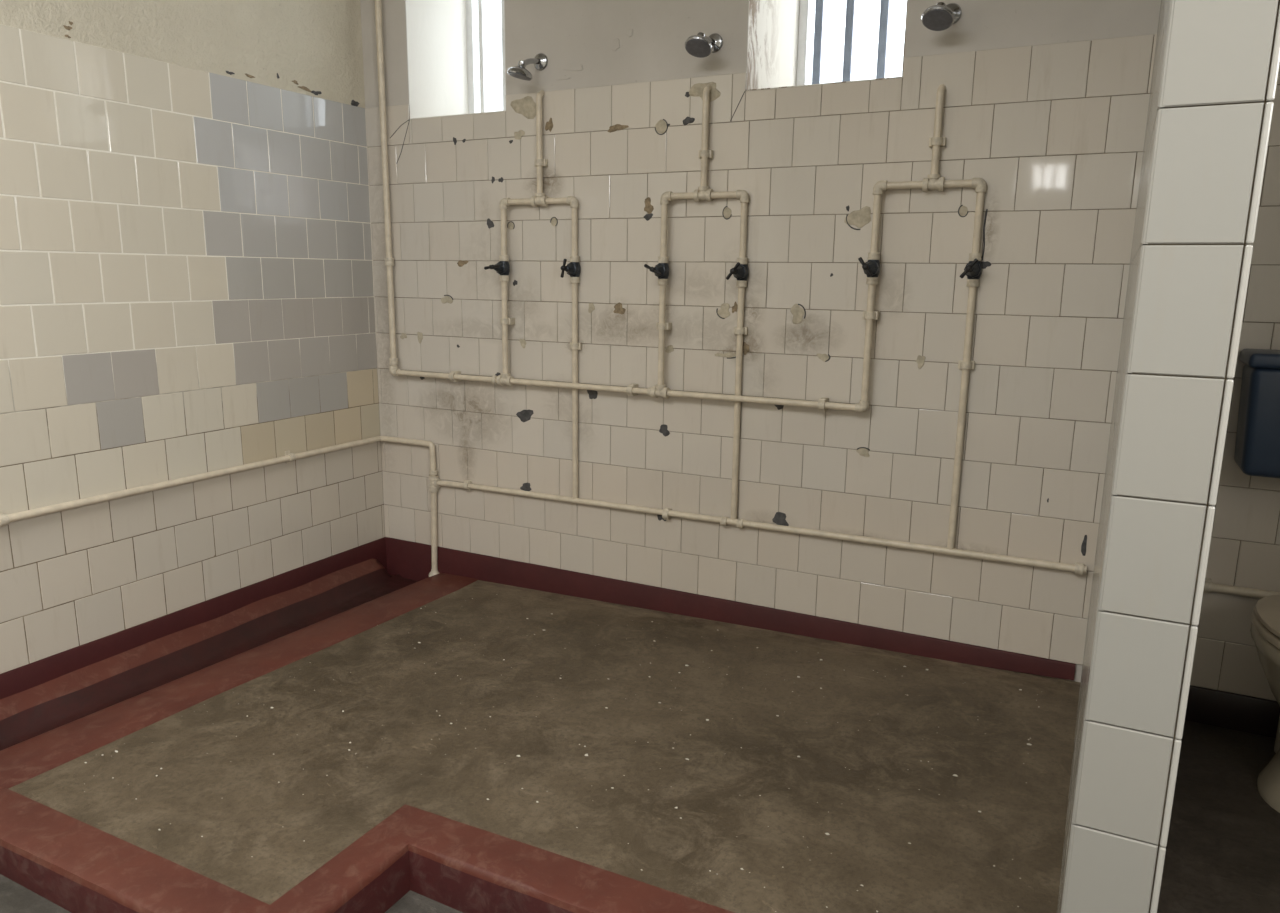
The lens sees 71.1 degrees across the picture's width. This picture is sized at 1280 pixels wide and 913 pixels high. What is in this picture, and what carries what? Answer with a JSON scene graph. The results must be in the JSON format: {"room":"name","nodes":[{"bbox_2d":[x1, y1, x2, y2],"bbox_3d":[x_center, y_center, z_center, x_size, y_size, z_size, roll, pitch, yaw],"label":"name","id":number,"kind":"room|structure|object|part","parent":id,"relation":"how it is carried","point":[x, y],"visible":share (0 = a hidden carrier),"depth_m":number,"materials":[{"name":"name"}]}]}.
{"room":"prison shower room","nodes":[
{"label":"prison shower room","id":0,"kind":"room"},
{"bbox_2d":[0,0,384,673],"bbox_3d":[-2.569,-0.432,1.328,0.307,3.500,5.750,6,13,26],"label":"wall","id":1,"kind":"structure","parent":0,"point":[187,288],"depth_m":3.00,"materials":[{"name":"tile"}]},
{"bbox_2d":[0,537,386,698],"bbox_3d":[-1.593,0.624,3.184,0.012,0.193,1.970,6,13,26],"label":"baseboard","id":2,"kind":"structure","parent":1,"relation":"attached to","point":[23,678],"depth_m":3.12,"materials":[{"name":"red paint"}]},
{"bbox_2d":[0,874,462,912],"bbox_3d":[-0.519,1.348,0.728,4.450,0.200,5.550,6,13,26],"label":"floor","id":3,"kind":"structure","parent":0,"point":[14,898],"depth_m":1.98,"materials":[{"name":"concrete"}]},
{"bbox_2d":[0,788,734,912],"bbox_3d":[-0.679,0.922,1.939,2.806,0.147,0.526,6,13,26],"label":"kerb","id":4,"kind":"object","parent":3,"relation":"on","point":[75,865],"visible":1,"depth_m":1.93,"materials":[{"name":"red paint"}]},
{"bbox_2d":[0,558,1079,912],"bbox_3d":[-0.298,0.791,2.614,2.854,0.144,1.860,6,13,26],"label":"floor","id":5,"kind":"structure","parent":0,"point":[974,723],"depth_m":2.43,"materials":[{"name":"concrete"}]},
{"bbox_2d":[84,594,1038,911],"bbox_3d":[-0.122,0.770,2.513,2.295,0.057,1.705,6,13,26],"label":"plaster flecks","id":6,"kind":"object","parent":5,"relation":"on","point":[496,594],"visible":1,"depth_m":2.38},
{"bbox_2d":[360,0,1279,700],"bbox_3d":[0.791,-0.732,3.001,4.750,3.500,0.349,6,13,26],"label":"wall","id":7,"kind":"structure","parent":0,"point":[1046,102],"depth_m":3.01,"materials":[{"name":"tile"}]},
{"bbox_2d":[466,0,505,112],"bbox_3d":[-0.542,-1.664,3.670,0.399,0.587,0.060,6,13,26],"label":"bars","id":8,"kind":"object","parent":7,"relation":"in","point":[474,11],"depth_m":3.72,"materials":[{"name":"white metal"}]},
{"bbox_2d":[507,53,547,80],"bbox_3d":[-0.412,-1.405,3.215,0.094,0.109,0.155,6,13,26],"label":"shower","id":9,"kind":"object","parent":7,"relation":"attached to","point":[540,62],"visible":1,"depth_m":3.20,"materials":[{"name":"silver metal"}]},
{"bbox_3d":[-0.393,-1.418,3.225,0.020,0.046,0.103,8,14,33],"label":"arm","id":10,"kind":"part","parent":9,"relation":"part of","materials":[{"name":"silver metal"}]},
{"bbox_2d":[484,90,581,498],"bbox_3d":[-0.406,-0.587,3.396,0.371,1.527,0.120,6,13,26],"label":"shower pipework","id":11,"kind":"object","parent":7,"relation":"attached to","point":[573,268],"visible":1,"depth_m":3.38,"materials":[{"name":"metal"}]},
{"bbox_3d":[-0.562,-0.718,3.394,0.069,0.021,0.020,6,13,26],"label":"valve handle","id":12,"kind":"part","parent":11,"relation":"part of","materials":[{"name":"black metal"}]},
{"bbox_3d":[-0.280,-0.689,3.276,0.025,0.068,0.020,6,13,26],"label":"valve handle","id":13,"kind":"part","parent":11,"relation":"part of","materials":[{"name":"black metal"}]},
{"bbox_2d":[0,436,1086,576],"bbox_3d":[-0.549,0.590,2.111,2.805,0.633,2.903,6,13,26],"label":"supply pipe","id":14,"kind":"object","parent":7,"relation":"attached to","point":[435,483],"visible":1,"depth_m":3.18,"materials":[{"name":"beige metal"}]},
{"bbox_2d":[375,0,868,412],"bbox_3d":[-0.146,-1.324,3.142,2.030,2.215,0.058,6,13,26],"label":"supply pipe","id":15,"kind":"object","parent":7,"relation":"attached to","point":[823,404],"visible":1,"depth_m":3.53,"materials":[{"name":"beige metal"}]},
{"bbox_2d":[644,85,748,519],"bbox_3d":[0.192,-0.503,3.102,0.353,1.494,0.120,6,13,26],"label":"shower pipework","id":16,"kind":"object","parent":7,"relation":"attached to","point":[661,270],"visible":1,"depth_m":3.08,"materials":[{"name":"metal"}]},
{"bbox_3d":[0.043,-0.646,3.094,0.066,0.038,0.020,6,13,26],"label":"valve handle","id":17,"kind":"part","parent":16,"relation":"part of","materials":[{"name":"black metal"}]},
{"bbox_3d":[0.309,-0.618,2.983,0.050,0.059,0.020,6,13,26],"label":"valve handle","id":18,"kind":"part","parent":16,"relation":"part of","materials":[{"name":"black metal"}]},
{"bbox_2d":[685,32,722,57],"bbox_3d":[0.205,-1.342,2.905,0.092,0.091,0.158,6,13,26],"label":"shower","id":19,"kind":"object","parent":7,"relation":"attached to","point":[700,45],"visible":1,"depth_m":2.88,"materials":[{"name":"silver metal"}]},
{"bbox_3d":[0.220,-1.359,2.923,0.019,0.023,0.093,7,13,30],"label":"arm","id":20,"kind":"part","parent":19,"relation":"part of","materials":[{"name":"silver metal"}]},
{"bbox_2d":[385,537,1075,680],"bbox_3d":[0.100,0.600,3.425,2.812,0.202,0.012,6,13,26],"label":"baseboard","id":21,"kind":"structure","parent":7,"relation":"attached to","point":[409,559],"depth_m":3.36,"materials":[{"name":"red paint"}]},
{"bbox_2d":[743,342,748,354],"bbox_3d":[0.366,-0.374,3.095,0.026,0.047,0.001,6,13,26],"label":"chipped tile patch","id":22,"kind":"object","parent":7,"relation":"attached to","point":[745,344],"depth_m":3.10,"materials":[{"name":"beige tile"}]},
{"bbox_2d":[796,0,889,85],"bbox_3d":[0.748,-1.517,3.028,0.427,0.587,0.060,6,13,26],"label":"bars","id":23,"kind":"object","parent":7,"relation":"in","point":[805,5],"depth_m":3.07,"materials":[{"name":"white metal"}]},
{"bbox_2d":[858,84,986,554],"bbox_3d":[0.854,-0.400,2.778,0.356,1.437,0.120,6,13,26],"label":"shower pipework","id":24,"kind":"object","parent":7,"relation":"attached to","point":[934,181],"visible":1,"depth_m":2.75,"materials":[{"name":"metal"}]},
{"bbox_3d":[0.696,-0.586,2.767,0.048,0.061,0.020,6,13,26],"label":"valve handle","id":25,"kind":"part","parent":24,"relation":"part of","materials":[{"name":"black metal"}]},
{"bbox_3d":[0.973,-0.556,2.650,0.050,0.059,0.020,6,13,26],"label":"valve handle","id":26,"kind":"part","parent":24,"relation":"part of","materials":[{"name":"black metal"}]},
{"bbox_2d":[921,2,961,30],"bbox_3d":[0.865,-1.273,2.576,0.092,0.093,0.158,6,13,26],"label":"shower","id":27,"kind":"object","parent":7,"relation":"attached to","point":[940,16],"visible":1,"depth_m":2.54,"materials":[{"name":"silver metal"}]},
{"bbox_2d":[1185,685,1279,737],"bbox_3d":[2.038,0.777,2.452,1.338,0.109,0.013,6,13,26],"label":"baseboard","id":28,"kind":"structure","parent":7,"relation":"attached to","point":[1260,716],"depth_m":2.60,"materials":[{"name":"black paint"}]},
{"bbox_2d":[1203,578,1279,598],"bbox_3d":[2.033,0.419,2.367,1.341,0.042,0.035,6,13,26],"label":"supply pipe","id":29,"kind":"object","parent":7,"relation":"attached to","point":[1209,587],"visible":0.52,"depth_m":2.53,"materials":[{"name":"beige metal"}]},
{"bbox_2d":[1234,348,1279,477],"bbox_3d":[1.811,0.071,2.311,0.500,0.846,0.216,6,13,26],"label":"toilet cistern","id":30,"kind":"object","parent":7,"relation":"attached to","point":[1257,447],"visible":1,"depth_m":2.31,"materials":[{"name":"blue plastic"}]},
{"bbox_3d":[1.817,-0.236,2.254,0.500,0.037,0.201,6,13,26],"label":"lid","id":31,"kind":"part","parent":30,"relation":"part of","materials":[{"name":"blue plastic"}]},
{"bbox_2d":[1057,0,1279,912],"bbox_3d":[1.040,-0.554,1.738,0.111,3.140,1.711,7,13,27],"label":"wall partition","id":32,"kind":"structure","parent":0,"point":[1216,64],"depth_m":1.08,"materials":[{"name":"tile"}]},
{"bbox_2d":[1157,720,1279,912],"bbox_3d":[1.660,1.017,1.755,1.345,0.090,1.660,6,13,26],"label":"floor","id":33,"kind":"structure","parent":0,"point":[1222,855],"depth_m":2.13,"materials":[{"name":"concrete"}]},
{"bbox_2d":[1250,594,1279,812],"bbox_3d":[1.693,0.626,2.197,0.384,0.501,0.618,6,13,26],"label":"toilet","id":34,"kind":"object","parent":33,"relation":"on","point":[1265,616],"visible":1,"depth_m":2.18,"materials":[{"name":"ceramic"}]},
{"bbox_3d":[1.667,0.427,2.098,0.384,0.018,0.490,6,13,26],"label":"seat","id":35,"kind":"part","parent":34,"relation":"part of","materials":[{"name":"beige plastic"}]},
{"bbox_3d":[1.667,0.403,2.093,0.374,0.023,0.478,6,13,26],"label":"lid","id":36,"kind":"part","parent":34,"relation":"part of","materials":[{"name":"beige plastic"}]}
]}

